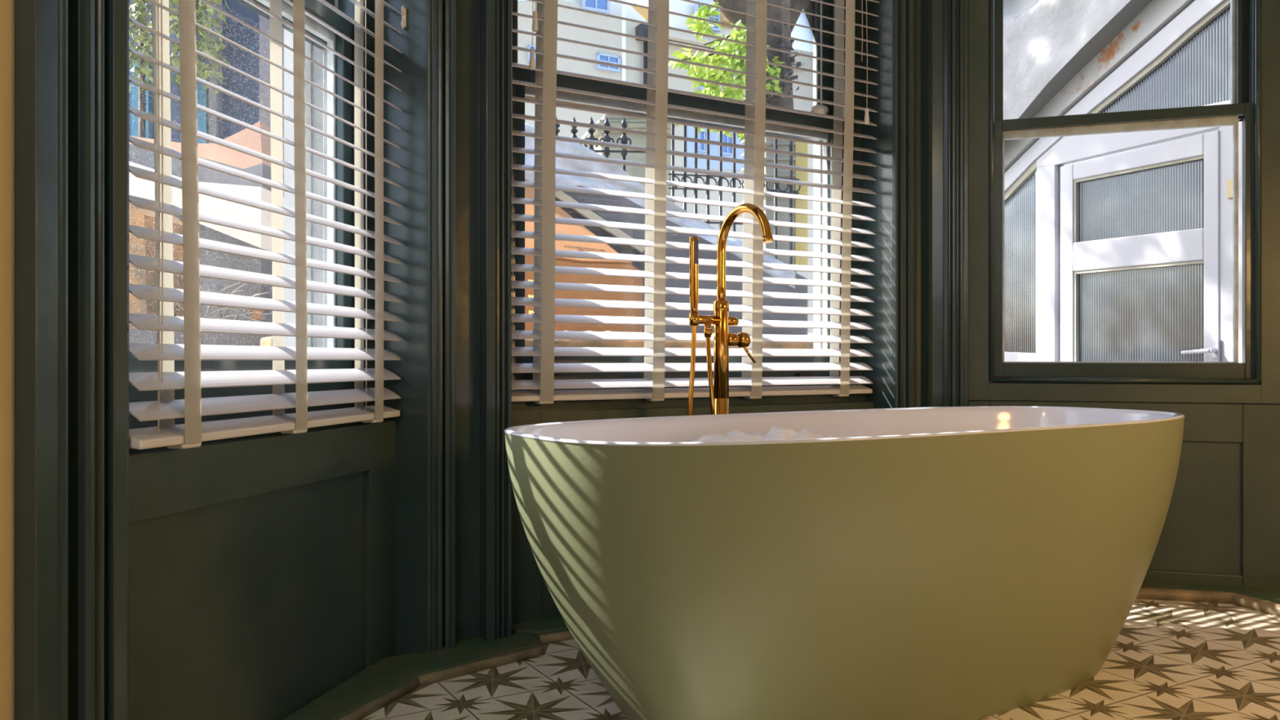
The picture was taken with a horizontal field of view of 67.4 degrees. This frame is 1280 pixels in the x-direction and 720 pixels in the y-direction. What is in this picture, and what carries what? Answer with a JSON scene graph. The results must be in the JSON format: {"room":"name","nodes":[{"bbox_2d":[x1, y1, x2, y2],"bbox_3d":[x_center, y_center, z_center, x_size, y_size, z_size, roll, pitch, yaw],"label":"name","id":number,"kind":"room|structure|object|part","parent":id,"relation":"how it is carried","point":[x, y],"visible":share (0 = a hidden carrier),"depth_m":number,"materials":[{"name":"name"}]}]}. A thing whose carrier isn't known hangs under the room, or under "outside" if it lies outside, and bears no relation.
{"room":"bathroom","nodes":[
{"label":"bathroom","id":0,"kind":"room"},
{"bbox_2d":[0,0,13,719],"bbox_3d":[-1.275,-0.739,-0.081,0.255,2.900,2.837,0,0,13],"label":"wall","id":1,"kind":"structure","parent":0,"point":[6,6],"depth_m":1.26,"materials":[{"name":"beige paint"}]},
{"bbox_2d":[13,0,128,719],"bbox_3d":[-0.826,-0.739,1.348,0.130,2.900,0.150,0,0,13],"label":"trim","id":2,"kind":"structure","parent":1,"relation":"attached to","point":[71,57],"depth_m":1.32,"materials":[{"name":"green paint"}]},
{"bbox_2d":[128,419,383,452],"bbox_3d":[-0.825,0.150,1.869,0.245,0.022,0.880,0,0,13],"label":"trim","id":3,"kind":"structure","parent":1,"relation":"attached to","point":[360,422],"depth_m":1.78,"materials":[{"name":"green paint"}]},
{"bbox_2d":[337,676,420,719],"bbox_3d":[-0.632,0.702,1.699,0.024,0.023,0.839,0,0,20],"label":"trim","id":4,"kind":"structure","parent":1,"relation":"attached to","point":[364,711],"depth_m":1.96,"materials":[{"name":"brown wood"}]},
{"bbox_2d":[282,634,542,719],"bbox_3d":[-0.729,0.698,1.519,0.285,0.026,1.977,0,0,23],"label":"baseboard","id":5,"kind":"structure","parent":1,"relation":"attached to","point":[388,673],"depth_m":2.12,"materials":[{"name":"green wood"}]},
{"bbox_2d":[417,645,545,686],"bbox_3d":[-0.362,0.702,2.207,0.339,0.023,0.024,0,0,-42],"label":"trim","id":6,"kind":"structure","parent":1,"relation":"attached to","point":[432,677],"depth_m":2.19,"materials":[{"name":"brown wood"}]},
{"bbox_2d":[128,420,395,719],"bbox_3d":[-0.810,0.427,1.866,0.276,0.568,0.880,0,0,13],"label":"wall panel","id":7,"kind":"object","parent":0,"point":[262,568],"visible":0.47,"depth_m":1.76,"materials":[{"name":"green paint"}]},
{"bbox_2d":[128,0,374,449],"bbox_3d":[-0.860,-0.789,1.877,0.315,1.900,0.940,0,0,13],"label":"window","id":8,"kind":"structure","parent":7,"relation":"attached to","point":[315,73],"depth_m":2.18,"materials":[{"name":"green paint"}]},
{"bbox_2d":[128,0,401,449],"bbox_3d":[-0.672,-0.800,1.831,0.077,1.878,0.856,0,0,13],"label":"blind","id":9,"kind":"object","parent":8,"relation":"attached to","point":[190,434],"visible":0.96,"depth_m":1.73,"materials":[{"name":"white wood"}]},
{"bbox_3d":[-0.734,-0.784,1.463,0.002,1.790,0.006,0,0,13],"label":"pull cord","id":10,"kind":"part","parent":9,"relation":"part of","materials":[{"name":"beige fabric"}]},
{"bbox_3d":[-0.732,-0.814,1.470,0.002,1.730,0.006,0,0,13],"label":"pull cord","id":11,"kind":"part","parent":9,"relation":"part of","materials":[{"name":"beige fabric"}]},
{"bbox_3d":[-0.671,0.118,1.831,0.052,0.027,0.857,0,0,12],"label":"rail","id":12,"kind":"part","parent":9,"relation":"part of","materials":[{"name":"white wood"}]},
{"bbox_3d":[-0.605,-0.784,2.121,0.002,1.790,0.006,0,0,13],"label":"pull cord","id":13,"kind":"part","parent":9,"relation":"part of","materials":[{"name":"beige fabric"}]},
{"bbox_3d":[-0.813,-1.206,1.867,0.040,0.965,0.756,0,0,13],"label":"sash","id":14,"kind":"part","parent":8,"relation":"part of","materials":[{"name":"green paint"}]},
{"bbox_3d":[-0.795,-0.814,1.862,0.137,1.850,0.880,0,0,13],"label":"frame","id":15,"kind":"part","parent":8,"relation":"part of","materials":[{"name":"green paint"}]},
{"bbox_2d":[284,28,295,346],"bbox_3d":[-0.656,-0.739,2.465,0.496,2.900,0.291,0,0,-30],"label":"wall pier","id":16,"kind":"object","parent":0,"point":[289,174],"depth_m":2.33,"materials":[{"name":"white paint"}]},
{"bbox_2d":[374,0,511,655],"bbox_3d":[-0.512,-0.739,2.360,0.354,2.900,0.220,0,0,-31],"label":"trim","id":17,"kind":"structure","parent":16,"relation":"attached to","point":[453,483],"depth_m":2.29,"materials":[{"name":"green paint"}]},
{"bbox_2d":[400,4,406,29],"bbox_3d":[-0.555,-0.803,2.250,0.010,0.056,0.015,0,0,13],"label":"cleat","id":18,"kind":"object","parent":17,"relation":"attached to","point":[403,23],"visible":1,"depth_m":2.25,"materials":[{"name":"white plastic"}]},
{"bbox_2d":[511,401,873,623],"bbox_3d":[0.126,0.423,2.901,1.295,0.575,0.276,0,0,-30],"label":"wall panel","id":19,"kind":"object","parent":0,"point":[531,598],"visible":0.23,"depth_m":2.53,"materials":[{"name":"green paint"}]},
{"bbox_2d":[511,616,569,640],"bbox_3d":[0.249,0.696,2.758,1.397,0.030,0.109,0,0,-30],"label":"baseboard","id":20,"kind":"structure","parent":19,"relation":"attached to","point":[554,624],"depth_m":2.44,"materials":[{"name":"green wood"}]},
{"bbox_2d":[538,631,573,644],"bbox_3d":[0.296,0.702,2.722,1.268,0.023,0.024,0,0,-30],"label":"trim","id":21,"kind":"structure","parent":20,"relation":"attached to","point":[562,636],"depth_m":2.42,"materials":[{"name":"brown wood"}]},
{"bbox_2d":[511,0,866,412],"bbox_3d":[0.100,-0.789,2.945,1.355,1.900,0.315,0,0,-30],"label":"window","id":22,"kind":"structure","parent":19,"relation":"attached to","point":[807,6],"depth_m":2.92,"materials":[{"name":"green paint"}]},
{"bbox_3d":[0.124,-1.206,2.904,1.171,0.965,0.040,0,0,-30],"label":"sash","id":23,"kind":"part","parent":22,"relation":"part of","materials":[{"name":"green paint"}]},
{"bbox_2d":[511,0,879,404],"bbox_3d":[0.195,-0.812,2.772,1.274,1.854,0.096,0,0,-30],"label":"blind","id":24,"kind":"object","parent":22,"relation":"attached to","point":[544,19],"visible":0.82,"depth_m":2.71,"materials":[{"name":"white wood"}]},
{"bbox_3d":[-0.333,-0.794,2.507,0.006,1.770,0.002,0,0,-30],"label":"pull cord","id":25,"kind":"part","parent":24,"relation":"part of","materials":[{"name":"beige fabric"}]},
{"bbox_3d":[-0.278,-1.234,2.475,0.006,0.890,0.002,0,0,-30],"label":"pull cord","id":26,"kind":"part","parent":24,"relation":"part of","materials":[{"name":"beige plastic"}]},
{"bbox_3d":[0.184,0.094,2.792,1.274,0.027,0.052,0,0,-30],"label":"rail","id":27,"kind":"part","parent":24,"relation":"part of","materials":[{"name":"white wood"}]},
{"bbox_3d":[0.705,-1.314,3.049,0.006,0.730,0.002,0,0,-30],"label":"pull cord","id":28,"kind":"part","parent":24,"relation":"part of","materials":[{"name":"white fabric"}]},
{"bbox_3d":[0.721,-1.234,3.051,0.006,0.890,0.002,0,0,-30],"label":"pull cord","id":29,"kind":"part","parent":24,"relation":"part of","materials":[{"name":"fabric"}]},
{"bbox_3d":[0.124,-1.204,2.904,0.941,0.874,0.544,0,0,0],"label":"pane","id":30,"kind":"part","parent":22,"relation":"part of","materials":[{"name":"clear glass"}]},
{"bbox_2d":[813,144,815,349],"bbox_3d":[0.884,-0.739,3.374,0.548,2.900,0.290,0,0,-11],"label":"wall pier","id":31,"kind":"object","parent":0,"point":[814,145],"depth_m":3.36,"materials":[{"name":"white paint"}]},
{"bbox_2d":[861,0,968,408],"bbox_3d":[0.940,-0.739,3.178,0.392,2.900,0.262,0,0,-30],"label":"trim","id":32,"kind":"structure","parent":31,"relation":"attached to","point":[919,335],"depth_m":3.10,"materials":[{"name":"green paint"}]},
{"bbox_2d":[361,598,1279,719],"bbox_3d":[0.631,0.751,0.828,4.238,0.080,4.856,0,0,0],"label":"floor","id":33,"kind":"structure","parent":0,"point":[1168,660],"depth_m":2.11,"materials":[{"name":"tile"}]},
{"bbox_2d":[687,203,773,415],"bbox_3d":[0.220,0.160,2.422,0.204,1.101,0.239,0,0,0],"label":"tap","id":34,"kind":"object","parent":33,"relation":"on","point":[721,320],"visible":0.43,"depth_m":2.46,"materials":[{"name":"gold metal"}]},
{"bbox_3d":[0.238,-0.101,2.501,0.033,0.023,0.023,0,0,-30],"label":"diverter knob","id":35,"kind":"part","parent":34,"relation":"part of","materials":[{"name":"gold metal"}]},
{"bbox_3d":[0.260,-0.260,2.400,0.024,0.262,0.220,0,0,-30],"label":"spout","id":36,"kind":"part","parent":34,"relation":"part of","materials":[{"name":"gold metal"}]},
{"bbox_3d":[0.286,-0.016,2.526,0.043,0.051,0.008,0,0,-23],"label":"mixer lever","id":37,"kind":"part","parent":34,"relation":"part of","materials":[{"name":"gold metal"}]},
{"bbox_2d":[504,405,1184,719],"bbox_3d":[0.532,0.420,2.099,1.702,0.582,0.687,0,0,-32],"label":"bathtub","id":38,"kind":"object","parent":33,"relation":"on","point":[938,562],"visible":1,"depth_m":1.68,"materials":[{"name":"green ceramic"}]},
{"label":"water","id":39,"kind":"object","parent":38,"relation":"in","visible":0},
{"bbox_2d":[693,426,832,441],"bbox_3d":[0.285,0.188,2.130,0.660,0.082,0.340,0,0,-26],"label":"foam","id":40,"kind":"object","parent":39,"relation":"on","point":[775,433],"visible":0.22,"depth_m":2.09,"materials":[{"name":"white"}]},
{"bbox_2d":[1136,586,1279,616],"bbox_3d":[1.447,0.698,2.821,1.262,0.035,0.313,0,0,32],"label":"trim","id":41,"kind":"structure","parent":33,"relation":"on","point":[1169,594],"depth_m":2.81,"materials":[{"name":"brown wood"}]},
{"bbox_2d":[968,400,1279,588],"bbox_3d":[1.575,0.421,3.045,1.016,0.580,0.146,0,0,17],"label":"wall panel","id":42,"kind":"object","parent":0,"point":[1221,526],"visible":0.48,"depth_m":2.92,"materials":[{"name":"green paint"}]},
{"bbox_2d":[1141,579,1279,604],"bbox_3d":[1.496,0.696,2.901,1.243,0.030,0.465,0,0,33],"label":"baseboard","id":43,"kind":"structure","parent":42,"relation":"attached to","point":[1269,594],"depth_m":2.87,"materials":[{"name":"green wood"}]},
{"bbox_2d":[968,0,1279,404],"bbox_3d":[1.576,-1.029,3.047,1.016,2.320,0.140,0,0,17],"label":"wall window","id":44,"kind":"structure","parent":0,"point":[1268,391],"depth_m":3.01,"materials":[{"name":"green paint"}]},
{"bbox_2d":[988,0,1261,384],"bbox_3d":[1.526,-0.764,3.086,0.771,1.750,0.197,0,0,17],"label":"window","id":45,"kind":"structure","parent":44,"relation":"attached to","point":[1245,105],"depth_m":2.98,"materials":[{"name":"green paint"}]},
{"bbox_3d":[1.525,-1.185,3.070,0.741,0.888,0.037,0,0,17],"label":"sash","id":46,"kind":"part","parent":45,"relation":"part of","materials":[{"name":"green paint"}]},
{"bbox_3d":[1.513,-0.362,3.033,0.745,0.837,0.035,0,0,17],"label":"sash","id":47,"kind":"part","parent":45,"relation":"part of","materials":[{"name":"green paint"}]},
{"bbox_3d":[3.000,0.961,12.000,34.000,0.100,36.000,0,0,0],"label":"ground","id":48,"kind":"structure","parent":0,"visible":0},
{"bbox_2d":[128,0,238,137],"bbox_3d":[-2.567,-0.695,5.221,0.734,3.211,0.493,0,0,0],"label":"tree","id":49,"kind":"object","parent":48,"relation":"on","point":[139,8],"visible":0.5,"depth_m":5.25,"materials":[{"name":"green plant"}]},
{"bbox_3d":[-2.636,-0.655,5.350,0.309,3.131,0.036,0,0,0],"label":"stem","id":50,"kind":"part","parent":49,"relation":"part of","materials":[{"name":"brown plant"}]},
{"bbox_2d":[128,0,259,143],"bbox_3d":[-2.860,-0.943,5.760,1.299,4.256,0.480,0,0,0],"label":"house","id":51,"kind":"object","parent":48,"relation":"on","point":[241,85],"visible":0.15,"depth_m":5.60,"materials":[{"name":"blue paint"}]},
{"bbox_3d":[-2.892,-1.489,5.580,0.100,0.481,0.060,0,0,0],"label":"door","id":52,"kind":"part","parent":51,"relation":"part of","materials":[{"name":"blue paint"}]},
{"bbox_3d":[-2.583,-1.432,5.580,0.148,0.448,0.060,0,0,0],"label":"door","id":53,"kind":"part","parent":51,"relation":"part of","materials":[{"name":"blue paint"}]},
{"bbox_2d":[128,328,272,346],"bbox_3d":[-1.761,0.411,2.580,0.500,1.000,3.000,0,0,13],"label":"raised bed","id":54,"kind":"object","parent":48,"relation":"on","point":[135,335],"visible":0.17,"depth_m":3.09,"materials":[{"name":"grey stone"}]},
{"bbox_2d":[128,201,183,328],"bbox_3d":[-1.968,-0.383,3.625,0.389,0.616,0.350,0,0,0],"label":"brick stack","id":55,"kind":"object","parent":54,"relation":"on","point":[140,217],"visible":0.05,"depth_m":3.46,"materials":[{"name":"orange brick"}]},
{"bbox_2d":[173,282,271,321],"bbox_3d":[-1.586,-0.185,3.580,0.409,0.224,0.184,0,0,0],"label":"dry twigs","id":56,"kind":"object","parent":54,"relation":"on","point":[227,309],"visible":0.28,"depth_m":3.60,"materials":[{"name":"beige"}]},
{"bbox_2d":[249,308,262,320],"bbox_3d":[-1.446,-0.178,3.620,0.052,0.062,0.052,0,0,0],"label":"clay pot","id":57,"kind":"object","parent":56,"relation":"on","point":[255,316],"visible":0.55,"depth_m":3.60,"materials":[{"name":"ceramic"}]},
{"bbox_2d":[174,215,271,322],"bbox_3d":[-2.221,0.065,4.410,1.009,1.711,0.120,0,0,0],"label":"wall","id":58,"kind":"structure","parent":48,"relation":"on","point":[211,258],"depth_m":4.35,"materials":[{"name":"grey stone"}]},
{"bbox_2d":[259,14,284,322],"bbox_3d":[-1.700,-0.744,4.750,0.248,3.435,0.300,0,0,0],"label":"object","id":59,"kind":"object","parent":48,"relation":"on","point":[264,42],"visible":0.02,"depth_m":4.60,"materials":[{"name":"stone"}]},
{"bbox_2d":[128,120,284,197],"bbox_3d":[-2.193,-0.939,4.450,1.003,0.373,0.300,0,0,0],"label":"parapet","id":60,"kind":"object","parent":59,"relation":"attached to","point":[247,138],"visible":0.36,"depth_m":4.30,"materials":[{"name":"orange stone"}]},
{"bbox_2d":[260,336,813,349],"bbox_3d":[-0.136,0.400,3.675,2.450,1.023,0.225,0,0,-30],"label":"wall","id":61,"kind":"structure","parent":48,"relation":"on","point":[264,341],"depth_m":3.60,"materials":[{"name":"white paint"}]},
{"bbox_2d":[524,179,642,332],"bbox_3d":[-0.313,-0.438,4.210,0.650,0.898,0.980,0,0,0],"label":"wall","id":62,"kind":"structure","parent":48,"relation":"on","point":[529,192],"depth_m":3.93,"materials":[{"name":"brown brick"}]},
{"bbox_2d":[555,116,645,172],"bbox_3d":[-0.343,-0.222,5.503,0.776,2.353,0.051,0,0,-4],"label":"iron railing","id":63,"kind":"object","parent":48,"relation":"on","point":[624,140],"visible":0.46,"depth_m":5.50,"materials":[{"name":"black metal"}]},
{"bbox_3d":[-0.343,-1.197,5.503,0.776,0.012,0.016,0,0,-4],"label":"rail","id":64,"kind":"part","parent":63,"relation":"part of","materials":[{"name":"black metal"}]},
{"bbox_2d":[517,0,813,333],"bbox_3d":[0.146,-3.052,15.835,8.428,5.377,3.464,0,0,-22],"label":"townhouse","id":65,"kind":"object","parent":48,"relation":"on","point":[524,6],"visible":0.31,"depth_m":14.17,"materials":[{"name":"white"}]},
{"bbox_3d":[-0.631,-5.286,13.885,0.417,0.475,0.016,0,0,-24],"label":"pane","id":66,"kind":"part","parent":65,"relation":"part of","materials":[{"name":"blue glass"}]},
{"bbox_3d":[-0.454,-4.331,13.964,0.351,0.234,0.016,0,0,-24],"label":"pane","id":67,"kind":"part","parent":65,"relation":"part of","materials":[{"name":"blue glass"}]},
{"bbox_3d":[0.980,-3.329,14.603,0.198,0.322,0.016,0,0,-24],"label":"pane","id":68,"kind":"part","parent":65,"relation":"part of","materials":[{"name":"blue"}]},
{"bbox_3d":[1.041,-5.236,14.630,0.419,0.392,0.016,0,0,-24],"label":"pane","id":69,"kind":"part","parent":65,"relation":"part of","materials":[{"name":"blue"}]},
{"bbox_3d":[1.363,-4.713,14.650,2.770,0.234,0.250,0,0,-24],"label":"cornice","id":70,"kind":"part","parent":65,"relation":"part of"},
{"bbox_3d":[1.345,-3.331,14.765,0.225,0.336,0.016,0,0,-24],"label":"pane","id":71,"kind":"part","parent":65,"relation":"part of","materials":[{"name":"blue glass"}]},
{"bbox_2d":[667,123,800,264],"bbox_3d":[0.662,-0.480,6.965,1.095,2.762,0.088,0,0,-12],"label":"iron railing","id":72,"kind":"object","parent":48,"relation":"on","point":[673,175],"visible":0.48,"depth_m":6.97,"materials":[{"name":"black metal"}]},
{"bbox_3d":[0.689,-0.996,7.004,0.994,0.014,0.024,0,0,-12],"label":"rail","id":73,"kind":"part","parent":72,"relation":"part of","materials":[{"name":"black metal"}]},
{"bbox_3d":[0.689,-1.234,7.004,0.994,0.010,0.024,0,0,-12],"label":"rail","id":74,"kind":"part","parent":72,"relation":"part of","materials":[{"name":"black metal"}]},
{"bbox_3d":[0.689,-1.334,7.004,0.994,0.010,0.024,0,0,-12],"label":"rail","id":75,"kind":"part","parent":72,"relation":"part of","materials":[{"name":"black metal"}]},
{"bbox_2d":[668,0,800,273],"bbox_3d":[-1.658,-3.450,6.827,6.442,8.725,4.015,0,0,0],"label":"street tree","id":76,"kind":"object","parent":48,"relation":"on","point":[773,12],"visible":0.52,"depth_m":8.21,"materials":[{"name":"green plant"}]},
{"bbox_2d":[1003,0,1151,142],"bbox_3d":[2.118,-0.697,5.026,0.475,3.985,2.466,0,0,-25],"label":"wall","id":77,"kind":"structure","parent":48,"relation":"on","point":[1046,43],"depth_m":4.77,"materials":[{"name":"grey paint"}]},
{"bbox_2d":[1004,0,1242,363],"bbox_3d":[2.224,-0.811,4.623,0.115,2.174,1.620,0,0,-24],"label":"door","id":78,"kind":"structure","parent":77,"relation":"in","point":[1135,247],"depth_m":4.48,"materials":[{"name":"grey plastic"}]},
{"bbox_3d":[1.997,-0.536,5.188,0.003,1.009,0.352,0,0,-24],"label":"pane","id":79,"kind":"part","parent":78,"relation":"part of","materials":[{"name":"clear glass"}]},
{"bbox_3d":[2.240,-1.419,4.631,0.080,0.959,1.619,0,0,-24],"label":"frame","id":80,"kind":"part","parent":78,"relation":"part of","materials":[{"name":"white wood"}]},
{"bbox_3d":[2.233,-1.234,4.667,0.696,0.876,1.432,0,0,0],"label":"frame","id":81,"kind":"part","parent":78,"relation":"part of","materials":[{"name":"grey plastic"}]},
{"bbox_3d":[2.315,-0.366,4.480,0.048,1.232,0.832,0,0,-24],"label":"door","id":82,"kind":"part","parent":78,"relation":"part of","materials":[{"name":"grey plastic"}]},
{"bbox_3d":[2.312,-0.217,4.498,0.003,0.469,0.693,0,0,-24],"label":"reeded pane","id":83,"kind":"part","parent":78,"relation":"part of","materials":[{"name":"clear glass"}]},
{"bbox_3d":[2.312,-0.740,4.498,0.003,0.340,0.693,0,0,-24],"label":"reeded pane","id":84,"kind":"part","parent":78,"relation":"part of","materials":[{"name":"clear glass"}]},
{"bbox_3d":[2.378,-1.343,4.358,0.003,0.494,0.823,0,0,-24],"label":"reeded pane","id":85,"kind":"part","parent":78,"relation":"part of","materials":[{"name":"clear glass"}]},
{"bbox_3d":[2.412,-0.027,4.138,0.055,0.130,0.142,0,0,-28],"label":"door handle","id":86,"kind":"part","parent":78,"relation":"part of","materials":[{"name":"grey plastic"}]},
{"bbox_3d":[2.491,-0.721,4.041,0.012,0.080,0.036,0,0,-24],"label":"strike plate","id":87,"kind":"part","parent":78,"relation":"part of","materials":[{"name":"gold metal"}]},
{"label":"outside","id":88,"kind":"structure","parent":0,"visible":0},
{"bbox_2d":[128,161,284,251],"bbox_3d":[-1.992,-0.698,4.075,0.905,0.489,0.350,0,0,0],"label":"wall","id":89,"kind":"structure","parent":88,"point":[138,187],"depth_m":3.90,"materials":[{"name":"white"}]},
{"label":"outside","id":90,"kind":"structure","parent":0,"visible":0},
{"bbox_2d":[562,186,807,334],"bbox_3d":[0.069,-0.468,5.009,1.581,1.449,0.250,0,0,-6],"label":"wall","id":91,"kind":"structure","parent":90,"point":[581,197],"depth_m":4.90,"materials":[{"name":"grey paint"}]},
{"bbox_2d":[528,181,639,269],"bbox_3d":[-0.320,-0.690,4.814,0.638,0.476,0.044,0,0,-6],"label":"dark boarding","id":92,"kind":"object","parent":91,"relation":"attached to","point":[597,231],"visible":0.06,"depth_m":4.81,"materials":[{"name":"wood"}]},
{"bbox_2d":[555,191,644,253],"bbox_3d":[-0.270,-0.739,4.767,0.599,0.408,0.040,0,0,-6],"label":"strut","id":93,"kind":"object","parent":92,"relation":"attached to","point":[560,195],"visible":0.39,"depth_m":4.75,"materials":[{"name":"beige"}]},
{"bbox_2d":[524,122,795,288],"bbox_3d":[0.077,-0.772,4.761,1.414,0.832,0.070,0,0,-7],"label":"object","id":94,"kind":"object","parent":91,"relation":"on","point":[561,146],"visible":0.33,"depth_m":4.73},
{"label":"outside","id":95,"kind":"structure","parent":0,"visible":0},
{"bbox_2d":[577,114,675,195],"bbox_3d":[-0.127,-1.495,8.503,0.722,1.435,0.680,0,0,-15],"label":"gate pier","id":96,"kind":"structure","parent":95,"point":[637,124],"depth_m":8.24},
{"bbox_3d":[-0.128,-2.007,8.503,0.721,0.153,0.680,0,0,-15],"label":"cornice","id":97,"kind":"part","parent":96,"relation":"part of","materials":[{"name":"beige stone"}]},
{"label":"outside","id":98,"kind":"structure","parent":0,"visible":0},
{"bbox_2d":[741,137,807,265],"bbox_3d":[1.028,-1.246,7.357,0.369,1.136,0.450,0,0,-15],"label":"building wall","id":99,"kind":"structure","parent":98,"point":[782,144],"depth_m":7.17,"materials":[{"name":"brown"}]}
]}

